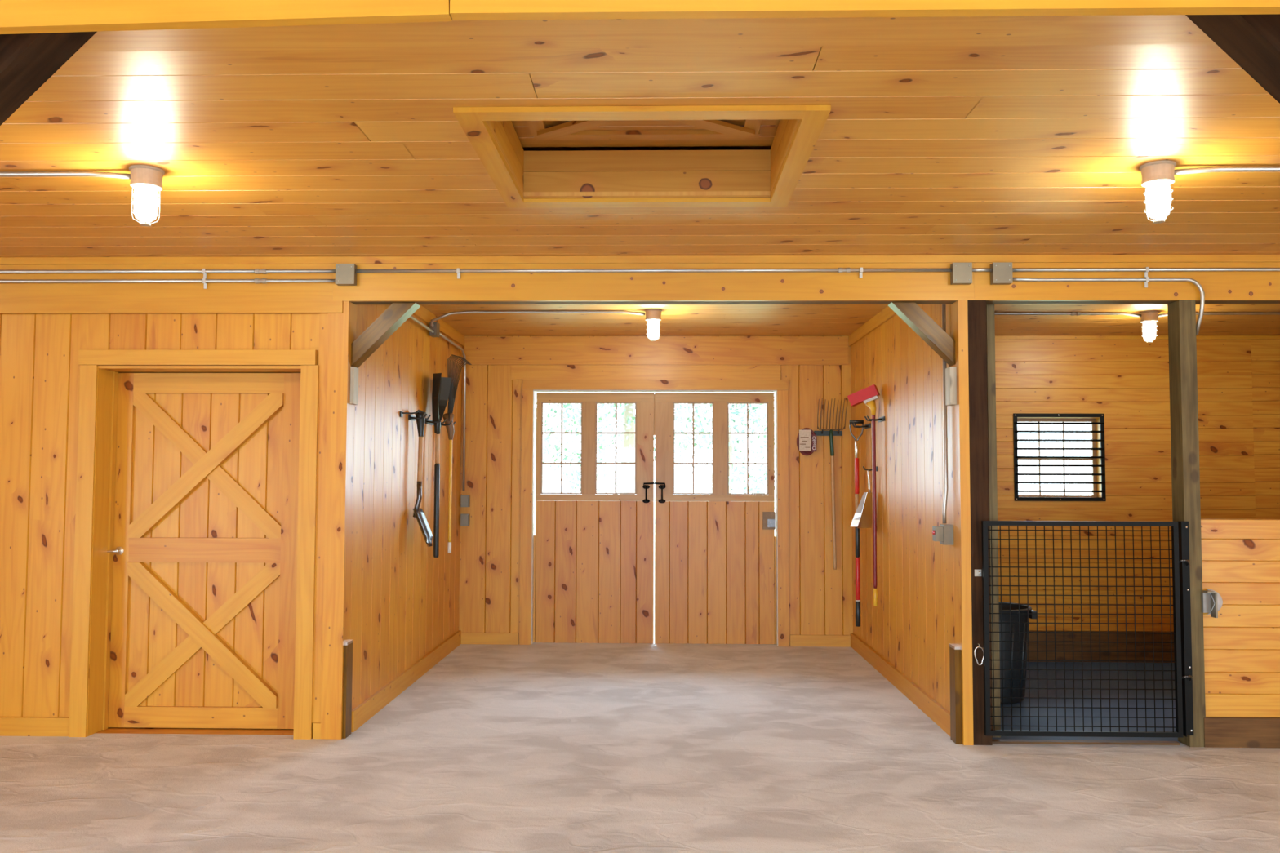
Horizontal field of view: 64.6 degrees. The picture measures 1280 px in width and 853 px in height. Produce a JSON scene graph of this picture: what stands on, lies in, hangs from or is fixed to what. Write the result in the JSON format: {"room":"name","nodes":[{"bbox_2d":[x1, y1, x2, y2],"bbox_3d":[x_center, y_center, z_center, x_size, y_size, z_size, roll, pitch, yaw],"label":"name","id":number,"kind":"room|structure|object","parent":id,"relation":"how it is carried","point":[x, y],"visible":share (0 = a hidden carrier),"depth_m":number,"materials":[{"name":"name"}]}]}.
{"room":"farm building","nodes":[
{"label":"farm building","id":0,"kind":"room"},
{"bbox_2d":[0,313,319,732],"bbox_3d":[-4.118,0.540,6.187,4.481,2.640,0.120,0,-3,1],"label":"wall","id":1,"kind":"structure","parent":0,"point":[40,368],"depth_m":6.13,"materials":[{"name":"brown wood"}]},
{"bbox_2d":[0,716,69,736],"bbox_3d":[-4.863,1.789,6.070,3.003,0.109,0.021,0,-3,1],"label":"baseboard","id":2,"kind":"structure","parent":1,"relation":"attached to","point":[9,726],"depth_m":6.03,"materials":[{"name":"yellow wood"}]},
{"bbox_2d":[0,300,342,314],"bbox_3d":[-4.074,-0.725,6.167,4.565,0.072,0.043,0,-3,1],"label":"trim","id":3,"kind":"structure","parent":1,"relation":"attached to","point":[6,307],"depth_m":6.12,"materials":[{"name":"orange wood"}]},
{"bbox_2d":[68,349,319,739],"bbox_3d":[-2.665,0.698,6.181,1.456,2.312,0.280,0,-3,1],"label":"door frame","id":4,"kind":"structure","parent":1,"relation":"attached to","point":[100,369],"depth_m":6.09,"materials":[{"name":"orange wood"}]},
{"bbox_2d":[106,373,300,728],"bbox_3d":[-2.688,0.759,6.267,1.281,2.190,0.107,0,-3,1],"label":"door","id":5,"kind":"structure","parent":1,"relation":"in","point":[203,613],"depth_m":6.28,"materials":[{"name":"brown wood"}]},
{"bbox_2d":[351,305,462,710],"bbox_3d":[-1.770,0.501,7.843,0.100,2.879,3.290,0,-3,1],"label":"wall","id":6,"kind":"structure","parent":0,"point":[405,599],"depth_m":7.31,"materials":[{"name":"brown wood"}]},
{"bbox_2d":[351,630,461,732],"bbox_3d":[-1.712,1.877,7.781,0.021,0.125,3.269,0,-3,1],"label":"baseboard","id":7,"kind":"structure","parent":6,"relation":"attached to","point":[362,713],"depth_m":7.24,"materials":[{"name":"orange wood"}]},
{"bbox_2d":[400,409,419,417],"bbox_3d":[-1.677,-0.096,7.346,0.155,0.060,0.047,2,-4,-35],"label":"wall hook","id":8,"kind":"object","parent":6,"relation":"attached to","point":[402,413],"visible":1,"depth_m":7.32,"materials":[{"name":"black metal"}]},
{"bbox_2d":[408,413,431,421],"bbox_3d":[-1.655,-0.071,7.621,0.135,0.046,0.184,0,-3,1],"label":"hanger","id":9,"kind":"object","parent":6,"relation":"attached to","point":[411,417],"visible":0.95,"depth_m":7.56,"materials":[{"name":"black metal"}]},
{"bbox_2d":[413,409,432,546],"bbox_3d":[-1.631,0.388,7.597,0.141,1.021,0.210,0,-3,1],"label":"shovel","id":10,"kind":"object","parent":9,"relation":"hanging from","point":[418,513],"visible":0.98,"depth_m":7.60,"materials":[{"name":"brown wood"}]},
{"bbox_2d":[413,481,422,517],"bbox_3d":[-1.670,0.547,7.590,0.065,0.271,0.037,0,-3,1],"label":"socket","id":11,"kind":"object","parent":10,"relation":"attached to","point":[419,497],"depth_m":7.58,"materials":[{"name":"metal"}]},
{"bbox_2d":[429,321,439,337],"bbox_3d":[-1.659,-0.782,8.172,0.056,0.112,0.112,0,-3,1],"label":"junction box","id":12,"kind":"object","parent":6,"relation":"attached to","point":[436,328],"visible":0.93,"depth_m":8.12,"materials":[{"name":"grey metal"}]},
{"bbox_2d":[413,304,464,346],"bbox_3d":[-1.704,-0.887,7.913,0.021,0.098,3.283,0,-3,1],"label":"trim","id":13,"kind":"structure","parent":6,"relation":"attached to","point":[421,313],"depth_m":8.61,"materials":[{"name":"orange wood"}]},
{"bbox_2d":[409,315,434,333],"bbox_3d":[-1.682,-0.816,7.203,0.023,0.043,1.825,0,-3,1],"label":"conduit","id":14,"kind":"object","parent":13,"relation":"attached to","point":[412,317],"visible":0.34,"depth_m":7.72,"materials":[{"name":"metal"}]},
{"bbox_2d":[424,417,455,426],"bbox_3d":[-1.639,-0.033,8.337,0.135,0.046,0.583,0,-3,1],"label":"hanger","id":15,"kind":"object","parent":6,"relation":"attached to","point":[426,421],"visible":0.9,"depth_m":8.22,"materials":[{"name":"black metal"}]},
{"bbox_2d":[431,373,451,557],"bbox_3d":[-1.611,0.318,8.107,0.108,1.460,0.383,0,-3,1],"label":"shovel","id":16,"kind":"object","parent":15,"relation":"hanging from","point":[441,385],"visible":0.98,"depth_m":8.12,"materials":[{"name":"black plastic"}]},
{"bbox_2d":[434,414,440,434],"bbox_3d":[-1.637,-0.013,8.175,0.051,0.168,0.050,0,-3,1],"label":"socket","id":17,"kind":"object","parent":16,"relation":"attached to","point":[437,425],"depth_m":8.15,"materials":[{"name":"grey metal"}]},
{"bbox_2d":[442,354,471,553],"bbox_3d":[-1.585,0.231,8.619,0.168,1.663,0.627,0,-3,1],"label":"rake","id":18,"kind":"object","parent":15,"relation":"hanging from","point":[449,416],"visible":0.98,"depth_m":8.50,"materials":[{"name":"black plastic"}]},
{"bbox_2d":[439,332,466,490],"bbox_3d":[-1.658,-0.095,8.844,0.023,1.327,1.298,0,-3,1],"label":"conduit","id":19,"kind":"object","parent":6,"relation":"attached to","point":[440,334],"visible":0.84,"depth_m":9.46,"materials":[{"name":"metal"}]},
{"bbox_2d":[0,44,1279,336],"bbox_3d":[0.082,-1.173,3.437,13.000,0.030,12.796,0,-3,1],"label":"ceiling","id":20,"kind":"structure","parent":0,"point":[1023,149],"depth_m":4.25,"materials":[{"name":"brown wood"}]},
{"bbox_2d":[0,171,130,179],"bbox_3d":[-3.852,-1.096,4.437,3.288,0.035,0.023,0,-3,1],"label":"conduit","id":21,"kind":"object","parent":20,"relation":"attached to","point":[2,174],"visible":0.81,"depth_m":4.40,"materials":[{"name":"metal"}]},
{"bbox_2d":[128,164,164,226],"bbox_3d":[-2.144,-0.993,4.393,0.140,0.246,0.140,0,-3,1],"label":"ceiling light","id":22,"kind":"object","parent":20,"relation":"attached to","point":[146,180],"visible":1,"depth_m":4.35,"materials":[{"name":"glass"}]},
{"bbox_2d":[431,310,644,327],"bbox_3d":[-0.816,-0.863,8.051,1.714,0.127,0.096,0,-3,1],"label":"conduit","id":23,"kind":"object","parent":20,"relation":"attached to","point":[433,320],"visible":1,"depth_m":8.07,"materials":[{"name":"metal"}]},
{"bbox_2d":[0,0,1279,51],"bbox_3d":[0.063,-1.027,2.645,13.000,0.339,0.708,0,-3,1],"label":"ceiling beam","id":24,"kind":"structure","parent":20,"relation":"attached to","point":[120,25],"depth_m":2.80,"materials":[{"name":"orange wood"}]},
{"bbox_2d":[0,254,1279,305],"bbox_3d":[0.144,-0.886,6.143,13.000,0.269,0.156,0,-3,1],"label":"header beam","id":25,"kind":"structure","parent":20,"relation":"attached to","point":[824,287],"depth_m":6.08,"materials":[{"name":"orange wood"}]},
{"bbox_2d":[0,278,335,288],"bbox_3d":[-4.089,-0.866,6.142,4.536,0.061,0.033,0,-3,1],"label":"conduit","id":26,"kind":"object","parent":25,"relation":"attached to","point":[257,281],"visible":1,"depth_m":6.11,"materials":[{"name":"metal"}]},
{"bbox_2d":[0,268,335,278],"bbox_3d":[-4.089,-0.925,6.145,4.536,0.061,0.033,0,-3,1],"label":"conduit","id":27,"kind":"object","parent":25,"relation":"attached to","point":[257,271],"visible":1,"depth_m":6.11,"materials":[{"name":"metal"}]},
{"bbox_2d":[335,263,356,285],"bbox_3d":[-1.765,-0.912,6.080,0.114,0.123,0.059,0,-3,1],"label":"junction box","id":28,"kind":"object","parent":25,"relation":"attached to","point":[345,273],"visible":1,"depth_m":6.05,"materials":[{"name":"metal"}]},
{"bbox_2d":[355,267,951,279],"bbox_3d":[0.069,-0.918,6.048,3.557,0.061,0.033,0,-3,1],"label":"conduit","id":29,"kind":"object","parent":25,"relation":"attached to","point":[860,270],"visible":1,"depth_m":6.04,"materials":[{"name":"metal"}]},
{"bbox_2d":[950,262,972,284],"bbox_3d":[1.904,-0.905,5.995,0.114,0.123,0.059,0,-3,1],"label":"junction box","id":30,"kind":"object","parent":25,"relation":"attached to","point":[961,273],"visible":1,"depth_m":5.97,"materials":[{"name":"metal"}]},
{"bbox_2d":[972,268,991,271],"bbox_3d":[2.022,-0.928,6.004,0.122,0.023,0.023,0,-3,1],"label":"conduit","id":31,"kind":"object","parent":25,"relation":"attached to","point":[973,269],"visible":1,"depth_m":5.99,"materials":[{"name":"metal"}]},
{"bbox_2d":[990,262,1013,284],"bbox_3d":[2.139,-0.905,5.990,0.113,0.123,0.059,0,-3,1],"label":"junction box","id":32,"kind":"object","parent":25,"relation":"attached to","point":[1001,273],"visible":1,"depth_m":5.96,"materials":[{"name":"metal"}]},
{"bbox_2d":[1012,276,1204,335],"bbox_3d":[2.762,-0.714,6.010,1.133,0.336,0.094,0,-3,1],"label":"conduit","id":33,"kind":"object","parent":25,"relation":"attached to","point":[1146,279],"visible":1,"depth_m":5.97,"materials":[{"name":"metal"}]},
{"bbox_2d":[1012,266,1279,277],"bbox_3d":[4.418,-0.908,5.948,4.445,0.059,0.026,0,-3,1],"label":"conduit","id":34,"kind":"object","parent":25,"relation":"attached to","point":[1146,269],"visible":1,"depth_m":5.97,"materials":[{"name":"metal"}]},
{"bbox_2d":[453,105,831,207],"bbox_3d":[0.019,-1.105,4.264,1.353,0.020,1.284,0,-3,1],"label":"frame","id":35,"kind":"object","parent":20,"relation":"attached to","point":[813,118],"visible":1,"depth_m":3.84,"materials":[{"name":"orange wood"}]},
{"bbox_2d":[485,119,799,198],"bbox_3d":[0.019,-1.232,4.270,1.215,0.230,1.146,0,-3,1],"label":"frame","id":36,"kind":"object","parent":20,"relation":"attached to","point":[592,171],"visible":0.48,"depth_m":4.82,"materials":[{"name":"brown wood"}]},
{"bbox_2d":[511,119,780,146],"bbox_3d":[0.020,-1.358,4.277,1.215,0.061,1.146,0,-3,1],"label":"hatch opening","id":37,"kind":"object","parent":36,"relation":"on","point":[611,133],"visible":0.28,"depth_m":4.61,"materials":[{"name":"brown wood"}]},
{"bbox_2d":[644,308,662,341],"bbox_3d":[0.106,-0.802,8.050,0.140,0.246,0.140,0,-3,1],"label":"ceiling light","id":38,"kind":"object","parent":20,"relation":"attached to","point":[653,317],"visible":1,"depth_m":8.01,"materials":[{"name":"glass"}]},
{"bbox_2d":[994,311,1141,316],"bbox_3d":[3.009,-0.896,8.088,1.969,0.045,0.033,0,-3,1],"label":"conduit","id":39,"kind":"object","parent":20,"relation":"attached to","point":[1072,313],"visible":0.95,"depth_m":8.07,"materials":[{"name":"metal"}]},
{"bbox_2d":[1139,311,1159,342],"bbox_3d":[4.058,-0.790,8.059,0.140,0.246,0.140,0,-3,1],"label":"ceiling light","id":40,"kind":"object","parent":20,"relation":"attached to","point":[1148,318],"visible":1,"depth_m":8.02,"materials":[{"name":"glass"}]},
{"bbox_2d":[1139,160,1176,223],"bbox_3d":[2.197,-0.985,4.289,0.140,0.246,0.140,0,-3,1],"label":"ceiling light","id":41,"kind":"object","parent":20,"relation":"attached to","point":[1157,176],"visible":1,"depth_m":4.25,"materials":[{"name":"glass"}]},
{"bbox_2d":[1157,311,1279,316],"bbox_3d":[5.401,-0.889,8.033,2.557,0.040,0.023,0,-3,1],"label":"conduit","id":42,"kind":"object","parent":20,"relation":"attached to","point":[1197,313],"visible":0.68,"depth_m":8.04,"materials":[{"name":"metal"}]},
{"bbox_2d":[1173,166,1279,174],"bbox_3d":[3.932,-1.082,4.254,3.340,0.035,0.023,0,-3,1],"label":"conduit","id":43,"kind":"object","parent":20,"relation":"attached to","point":[1213,169],"visible":0.84,"depth_m":4.28,"materials":[{"name":"metal"}]},
{"bbox_2d":[0,640,1279,852],"bbox_3d":[0.004,1.667,0.296,13.000,0.200,18.760,0,-3,1],"label":"floor","id":44,"kind":"structure","parent":0,"point":[536,747],"depth_m":5.24,"materials":[{"name":"concrete"}]},
{"bbox_2d":[312,301,356,739],"bbox_3d":[-1.850,0.549,6.119,0.181,2.609,0.150,0,-3,1],"label":"timber post","id":45,"kind":"object","parent":44,"relation":"on","point":[337,331],"visible":0.95,"depth_m":6.05,"materials":[{"name":"brown wood"}]},
{"bbox_2d":[342,640,353,738],"bbox_3d":[-1.752,1.571,6.066,0.021,0.563,0.112,0,-3,1],"label":"block","id":46,"kind":"object","parent":45,"relation":"attached to","point":[348,646],"visible":1,"depth_m":6.03,"materials":[{"name":"wood"}]},
{"bbox_2d":[350,366,358,404],"bbox_3d":[-1.744,-0.248,6.177,0.023,0.225,0.090,0,-3,1],"label":"cleat","id":47,"kind":"object","parent":45,"relation":"attached to","point":[353,371],"visible":1,"depth_m":6.15,"materials":[{"name":"beige wood"}]},
{"bbox_2d":[351,302,420,368],"bbox_3d":[-1.560,-0.557,6.219,0.389,0.389,0.130,0,-3,1],"label":"knee brace","id":48,"kind":"object","parent":45,"relation":"attached to","point":[397,313],"visible":0.9,"depth_m":6.16,"materials":[{"name":"brown wood"}]},
{"bbox_2d":[950,300,1000,745],"bbox_3d":[2.021,0.557,6.043,0.262,2.609,0.184,0,-3,1],"label":"timber post","id":49,"kind":"object","parent":44,"relation":"on","point":[974,433],"visible":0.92,"depth_m":5.99,"materials":[{"name":"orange wood"}]},
{"bbox_2d":[888,302,955,366],"bbox_3d":[1.705,-0.558,6.133,0.376,0.376,0.110,0,-3,1],"label":"knee brace","id":50,"kind":"object","parent":49,"relation":"attached to","point":[910,313],"visible":1,"depth_m":6.08,"materials":[{"name":"brown wood"}]},
{"bbox_2d":[945,366,956,405],"bbox_3d":[1.871,-0.241,6.088,0.039,0.225,0.100,0,-3,1],"label":"cleat","id":51,"kind":"object","parent":49,"relation":"attached to","point":[951,371],"visible":1,"depth_m":6.04,"materials":[{"name":"beige wood"}]},
{"bbox_2d":[949,644,962,744],"bbox_3d":[1.867,1.577,5.982,0.039,0.563,0.112,0,-3,1],"label":"block","id":52,"kind":"object","parent":49,"relation":"attached to","point":[955,664],"visible":1,"depth_m":5.94,"materials":[{"name":"wood"}]},
{"bbox_2d":[974,569,981,576],"bbox_3d":[1.983,0.859,5.931,0.040,0.040,0.017,0,-3,1],"label":"latch","id":53,"kind":"object","parent":49,"relation":"attached to","point":[977,572],"visible":1,"depth_m":5.94,"materials":[{"name":"metal"}]},
{"bbox_2d":[973,643,983,666],"bbox_3d":[1.980,1.332,5.906,0.062,0.126,0.017,0,-3,1],"label":"hook","id":54,"kind":"object","parent":49,"relation":"hanging from","point":[979,646],"visible":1,"depth_m":5.90,"materials":[{"name":"metal"}]},
{"bbox_2d":[992,739,1180,745],"bbox_3d":[2.596,1.913,5.937,1.114,0.132,0.048,0,-3,1],"label":"trim","id":55,"kind":"structure","parent":44,"relation":"on","point":[994,741],"depth_m":5.92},
{"bbox_2d":[1167,300,1205,746],"bbox_3d":[3.239,0.558,5.995,0.095,2.609,0.138,0,-3,1],"label":"timber post","id":56,"kind":"object","parent":44,"relation":"on","point":[1182,342],"visible":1,"depth_m":5.95,"materials":[{"name":"brown wood"}]},
{"bbox_2d":[1177,521,1193,737],"bbox_3d":[3.161,1.170,5.860,0.059,1.234,0.103,-1,-3,25],"label":"channel","id":57,"kind":"object","parent":56,"relation":"attached to","point":[1183,526],"visible":1,"depth_m":5.88,"materials":[{"name":"black paint"}]},
{"bbox_2d":[981,520,1183,737],"bbox_3d":[2.558,1.168,5.863,1.123,1.234,0.027,0,-3,1],"label":"gate","id":58,"kind":"object","parent":57,"relation":"attached to","point":[1175,531],"visible":1,"depth_m":5.86,"materials":[{"name":"black metal"}]},
{"bbox_3d":[-2.764,0.266,2.691,0.150,2.824,0.140,0,-3,1],"label":"timber post","id":59,"kind":"object","parent":44,"relation":"on","visible":0},
{"bbox_2d":[0,31,97,125],"bbox_3d":[-2.073,-0.530,2.715,1.227,1.227,0.140,0,-3,1],"label":"knee brace","id":60,"kind":"object","parent":59,"relation":"attached to","point":[27,60],"visible":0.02,"depth_m":2.72,"materials":[{"name":"brown wood"}]},
{"bbox_3d":[2.885,0.276,2.560,0.150,2.824,0.140,0,-3,1],"label":"timber post","id":61,"kind":"object","parent":44,"relation":"on","visible":0},
{"bbox_2d":[1185,13,1279,103],"bbox_3d":[2.130,-0.454,2.615,1.365,1.365,0.140,0,-3,1],"label":"knee brace","id":62,"kind":"object","parent":61,"relation":"attached to","point":[1252,42],"visible":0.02,"depth_m":2.65,"materials":[{"name":"brown wood"}]},
{"bbox_2d":[522,146,771,151],"bbox_3d":[0.082,-1.942,3.371,13.200,1.480,12.740,0,-3,1],"label":"wall","id":63,"kind":"structure","parent":0,"point":[672,148],"depth_m":8.46,"materials":[{"name":"brown wood"}]},
{"bbox_2d":[458,336,1279,646],"bbox_3d":[2.469,0.665,9.464,8.500,3.020,0.160,0,-3,1],"label":"wall","id":64,"kind":"structure","parent":0,"point":[1126,381],"depth_m":9.38,"materials":[{"name":"brown wood"}]},
{"bbox_2d":[460,513,470,525],"bbox_3d":[-1.631,0.871,9.432,0.075,0.110,0.072,0,-3,1],"label":"outlet box","id":65,"kind":"object","parent":64,"relation":"attached to","point":[464,517],"visible":1,"depth_m":9.40,"materials":[{"name":"grey metal"}]},
{"bbox_2d":[460,495,470,506],"bbox_3d":[-1.631,0.696,9.441,0.075,0.110,0.072,0,-3,1],"label":"outlet box","id":66,"kind":"object","parent":64,"relation":"attached to","point":[465,500],"visible":1,"depth_m":9.41,"materials":[{"name":"grey metal"}]},
{"bbox_2d":[461,632,518,644],"bbox_3d":[-1.395,1.969,9.397,0.535,0.105,0.019,0,-3,1],"label":"baseboard","id":67,"kind":"structure","parent":64,"relation":"attached to","point":[497,638],"depth_m":9.39,"materials":[{"name":"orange wood"}]},
{"bbox_2d":[533,392,655,643],"bbox_3d":[-0.423,0.853,9.524,1.156,2.351,0.109,0,-3,1],"label":"door","id":68,"kind":"structure","parent":64,"relation":"in","point":[593,552],"depth_m":9.52,"materials":[{"name":"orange wood"}]},
{"bbox_2d":[643,482,665,487],"bbox_3d":[0.135,0.547,9.472,0.211,0.049,0.027,0,-3,1],"label":"bar","id":69,"kind":"object","parent":68,"relation":"attached to","point":[644,483],"visible":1,"depth_m":9.46,"materials":[{"name":"black paint"}]},
{"bbox_2d":[511,364,781,379],"bbox_3d":[0.053,-0.508,9.492,2.529,0.138,0.011,0,-3,1],"label":"trim","id":70,"kind":"structure","parent":64,"relation":"attached to","point":[517,371],"depth_m":9.49,"materials":[{"name":"brown wood"}]},
{"bbox_2d":[519,379,789,646],"bbox_3d":[0.137,0.797,9.499,2.497,2.466,0.184,0,-3,1],"label":"door frame","id":71,"kind":"structure","parent":64,"relation":"attached to","point":[530,387],"depth_m":9.45,"materials":[{"name":"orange wood"}]},
{"bbox_2d":[464,337,848,364],"bbox_3d":[0.146,-0.709,9.496,3.602,0.263,0.019,0,-3,1],"label":"trim","id":72,"kind":"structure","parent":64,"relation":"attached to","point":[477,350],"depth_m":9.49,"materials":[{"name":"brown wood"}]},
{"bbox_2d":[654,392,776,644],"bbox_3d":[0.707,0.854,9.492,1.136,2.351,0.097,0,-3,1],"label":"door","id":73,"kind":"structure","parent":64,"relation":"in","point":[715,552],"depth_m":9.49,"materials":[{"name":"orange wood"}]},
{"bbox_2d":[796,427,817,455],"bbox_3d":[1.549,0.141,9.397,0.189,0.259,0.044,0,-3,1],"label":"sign","id":74,"kind":"object","parent":64,"relation":"attached to","point":[805,437],"visible":1,"depth_m":9.38,"materials":[{"name":"beige paper"}]},
{"bbox_2d":[790,634,850,646],"bbox_3d":[1.662,1.975,9.326,0.554,0.105,0.019,0,-3,1],"label":"baseboard","id":75,"kind":"structure","parent":64,"relation":"attached to","point":[795,640],"depth_m":9.32,"materials":[{"name":"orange wood"}]},
{"bbox_2d":[813,429,842,435],"bbox_3d":[1.750,0.058,9.380,0.257,0.053,0.099,0,-3,1],"label":"hanger","id":76,"kind":"object","parent":64,"relation":"attached to","point":[822,433],"visible":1,"depth_m":9.40,"materials":[{"name":"black metal"}]},
{"bbox_2d":[817,398,848,569],"bbox_3d":[1.784,0.527,9.354,0.286,1.583,0.040,0,-3,1],"label":"fork","id":77,"kind":"object","parent":76,"relation":"hanging from","point":[831,436],"visible":0.99,"depth_m":9.36,"materials":[{"name":"green metal"}]},
{"bbox_2d":[829,429,834,456],"bbox_3d":[1.777,0.151,9.376,0.043,0.242,0.035,0,-3,1],"label":"socket","id":78,"kind":"object","parent":77,"relation":"attached to","point":[831,437],"depth_m":9.36,"materials":[{"name":"green metal"}]},
{"bbox_2d":[1017,417,1101,497],"bbox_3d":[3.888,0.291,9.455,0.803,0.769,0.170,0,-3,1],"label":"window","id":79,"kind":"structure","parent":64,"relation":"in","point":[1093,427],"depth_m":9.49,"materials":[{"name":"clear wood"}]},
{"bbox_2d":[1013,413,1106,501],"bbox_3d":[3.881,0.283,9.356,0.832,0.809,0.026,0,-3,1],"label":"guard","id":80,"kind":"object","parent":79,"relation":"attached to","point":[1102,457],"visible":1,"depth_m":9.35,"materials":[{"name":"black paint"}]},
{"bbox_2d":[1026,631,1174,662],"bbox_3d":[4.362,2.014,9.252,4.660,0.276,0.039,0,-3,1],"label":"baseboard","id":81,"kind":"structure","parent":64,"relation":"attached to","point":[1032,636],"depth_m":9.24,"materials":[{"name":"brown wood"}]},
{"bbox_2d":[995,335,1279,339],"bbox_3d":[4.376,-0.826,9.405,4.630,0.034,0.019,0,-3,1],"label":"trim","id":82,"kind":"structure","parent":64,"relation":"attached to","point":[997,337],"depth_m":9.39,"materials":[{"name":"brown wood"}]},
{"bbox_2d":[850,304,955,712],"bbox_3d":[1.959,0.508,7.756,0.060,2.879,3.290,0,-3,1],"label":"wall","id":83,"kind":"structure","parent":0,"point":[911,626],"depth_m":7.28,"materials":[{"name":"brown wood"}]},
{"bbox_2d":[851,422,871,428],"bbox_3d":[1.882,-0.009,8.647,0.135,0.046,0.220,0,-3,1],"label":"hanger","id":84,"kind":"object","parent":83,"relation":"attached to","point":[868,425],"visible":1,"depth_m":8.61,"materials":[{"name":"black metal"}]},
{"bbox_2d":[848,419,863,626],"bbox_3d":[1.848,0.817,8.607,0.124,1.751,0.041,0,-3,1],"label":"shovel","id":85,"kind":"object","parent":84,"relation":"hanging from","point":[851,421],"visible":0.88,"depth_m":8.59,"materials":[{"name":"metal"}]},
{"bbox_2d":[850,469,872,528],"bbox_3d":[1.819,0.589,8.280,0.147,0.474,0.292,0,-3,1],"label":"dustpan","id":86,"kind":"object","parent":83,"relation":"hanging from","point":[862,518],"visible":1,"depth_m":8.20,"materials":[{"name":"metal"}]},
{"bbox_2d":[862,466,877,471],"bbox_3d":[1.881,0.346,8.281,0.119,0.043,0.040,0,-3,1],"label":"wall hook","id":87,"kind":"object","parent":83,"relation":"attached to","point":[864,468],"visible":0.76,"depth_m":8.28,"materials":[{"name":"black metal"}]},
{"bbox_2d":[848,306,896,346],"bbox_3d":[1.922,-0.880,7.829,0.021,0.098,3.283,0,-3,1],"label":"trim","id":88,"kind":"structure","parent":83,"relation":"attached to","point":[887,313],"depth_m":8.42,"materials":[{"name":"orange wood"}]},
{"bbox_2d":[864,415,884,422],"bbox_3d":[1.870,-0.063,8.092,0.135,0.046,0.210,0,-3,1],"label":"hanger","id":89,"kind":"object","parent":83,"relation":"attached to","point":[880,419],"visible":1,"depth_m":8.04,"materials":[{"name":"black metal"}]},
{"bbox_2d":[847,384,879,606],"bbox_3d":[1.798,0.546,8.103,0.246,1.758,0.096,-1,-3,23],"label":"broom","id":90,"kind":"object","parent":89,"relation":"hanging from","point":[868,395],"visible":1,"depth_m":8.07,"materials":[{"name":"red plastic"}]},
{"bbox_2d":[866,400,875,414],"bbox_3d":[1.851,-0.151,8.115,0.078,0.120,0.078,0,-3,1],"label":"socket","id":91,"kind":"object","parent":90,"relation":"attached to","point":[871,404],"depth_m":8.08,"materials":[{"name":"plastic"}]},
{"bbox_2d":[850,632,950,736],"bbox_3d":[1.914,1.883,7.697,0.021,0.125,3.269,0,-3,1],"label":"baseboard","id":92,"kind":"structure","parent":83,"relation":"attached to","point":[940,716],"depth_m":7.21,"materials":[{"name":"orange wood"}]},
{"bbox_2d":[932,524,953,545],"bbox_3d":[1.832,0.655,6.146,0.116,0.120,0.095,0,-3,1],"label":"switch box","id":93,"kind":"object","parent":83,"relation":"attached to","point":[944,533],"visible":1,"depth_m":6.10,"materials":[{"name":"grey metal"}]},
{"bbox_2d":[942,304,947,524],"bbox_3d":[1.857,-0.202,6.181,0.041,1.584,0.023,2,-3,-32],"label":"conduit","id":94,"kind":"object","parent":83,"relation":"attached to","point":[944,306],"visible":0.81,"depth_m":6.17,"materials":[{"name":"metal"}]},
{"bbox_2d":[992,662,1180,742],"bbox_3d":[4.332,2.126,7.740,4.690,0.100,3.650,0,-3,1],"label":"floor","id":95,"kind":"structure","parent":0,"point":[1033,665],"depth_m":7.60,"materials":[{"name":"rubber"}]},
{"bbox_2d":[999,601,1036,703],"bbox_3d":[2.705,1.717,7.712,0.537,0.702,0.534,3,-4,-43],"label":"trash bin","id":96,"kind":"object","parent":95,"relation":"on","point":[1005,608],"visible":0.37,"depth_m":7.50,"materials":[{"name":"grey plastic"}]},
{"bbox_2d":[1200,519,1279,717],"bbox_3d":[4.954,1.208,5.929,3.365,1.314,0.090,0,-3,1],"label":"wall","id":97,"kind":"structure","parent":0,"point":[1241,557],"depth_m":5.92,"materials":[{"name":"brown wood"}]},
{"bbox_2d":[1201,588,1222,617],"bbox_3d":[3.339,1.025,5.877,0.131,0.158,0.104,0,-3,1],"label":"latch","id":98,"kind":"object","parent":97,"relation":"attached to","point":[1211,601],"visible":1,"depth_m":5.88,"materials":[{"name":"grey metal"}]},
{"bbox_2d":[1204,716,1279,747],"bbox_3d":[4.951,1.777,5.837,3.364,0.168,0.034,0,-3,1],"label":"baseboard","id":99,"kind":"structure","parent":97,"relation":"attached to","point":[1219,731],"depth_m":5.86,"materials":[{"name":"brown wood"}]},
{"label":"outside","id":100,"kind":"structure","parent":0,"visible":0},
{"bbox_2d":[568,497,775,639],"bbox_3d":[1.144,4.314,49.723,120.000,0.100,80.220,0,-3,1],"label":"ground","id":101,"kind":"structure","parent":100,"point":[654,497],"depth_m":21.00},
{"bbox_2d":[534,392,635,535],"bbox_3d":[-2.187,-0.348,18.886,4.205,6.102,4.296,0,-3,1],"label":"tree","id":102,"kind":"object","parent":101,"relation":"on","point":[578,418],"visible":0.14,"depth_m":19.46,"materials":[{"name":"green plant"}]},
{"bbox_2d":[542,392,694,493],"bbox_3d":[-0.376,-0.613,23.861,4.950,7.140,4.452,0,-3,1],"label":"tree","id":103,"kind":"object","parent":101,"relation":"on","point":[629,439],"visible":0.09,"depth_m":23.88,"materials":[{"name":"green plant"}]},
{"bbox_2d":[601,404,775,509],"bbox_3d":[1.398,0.053,17.000,4.160,5.133,4.029,0,-3,1],"label":"tree","id":104,"kind":"object","parent":101,"relation":"on","point":[684,414],"visible":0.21,"depth_m":16.87,"materials":[{"name":"green plant"}]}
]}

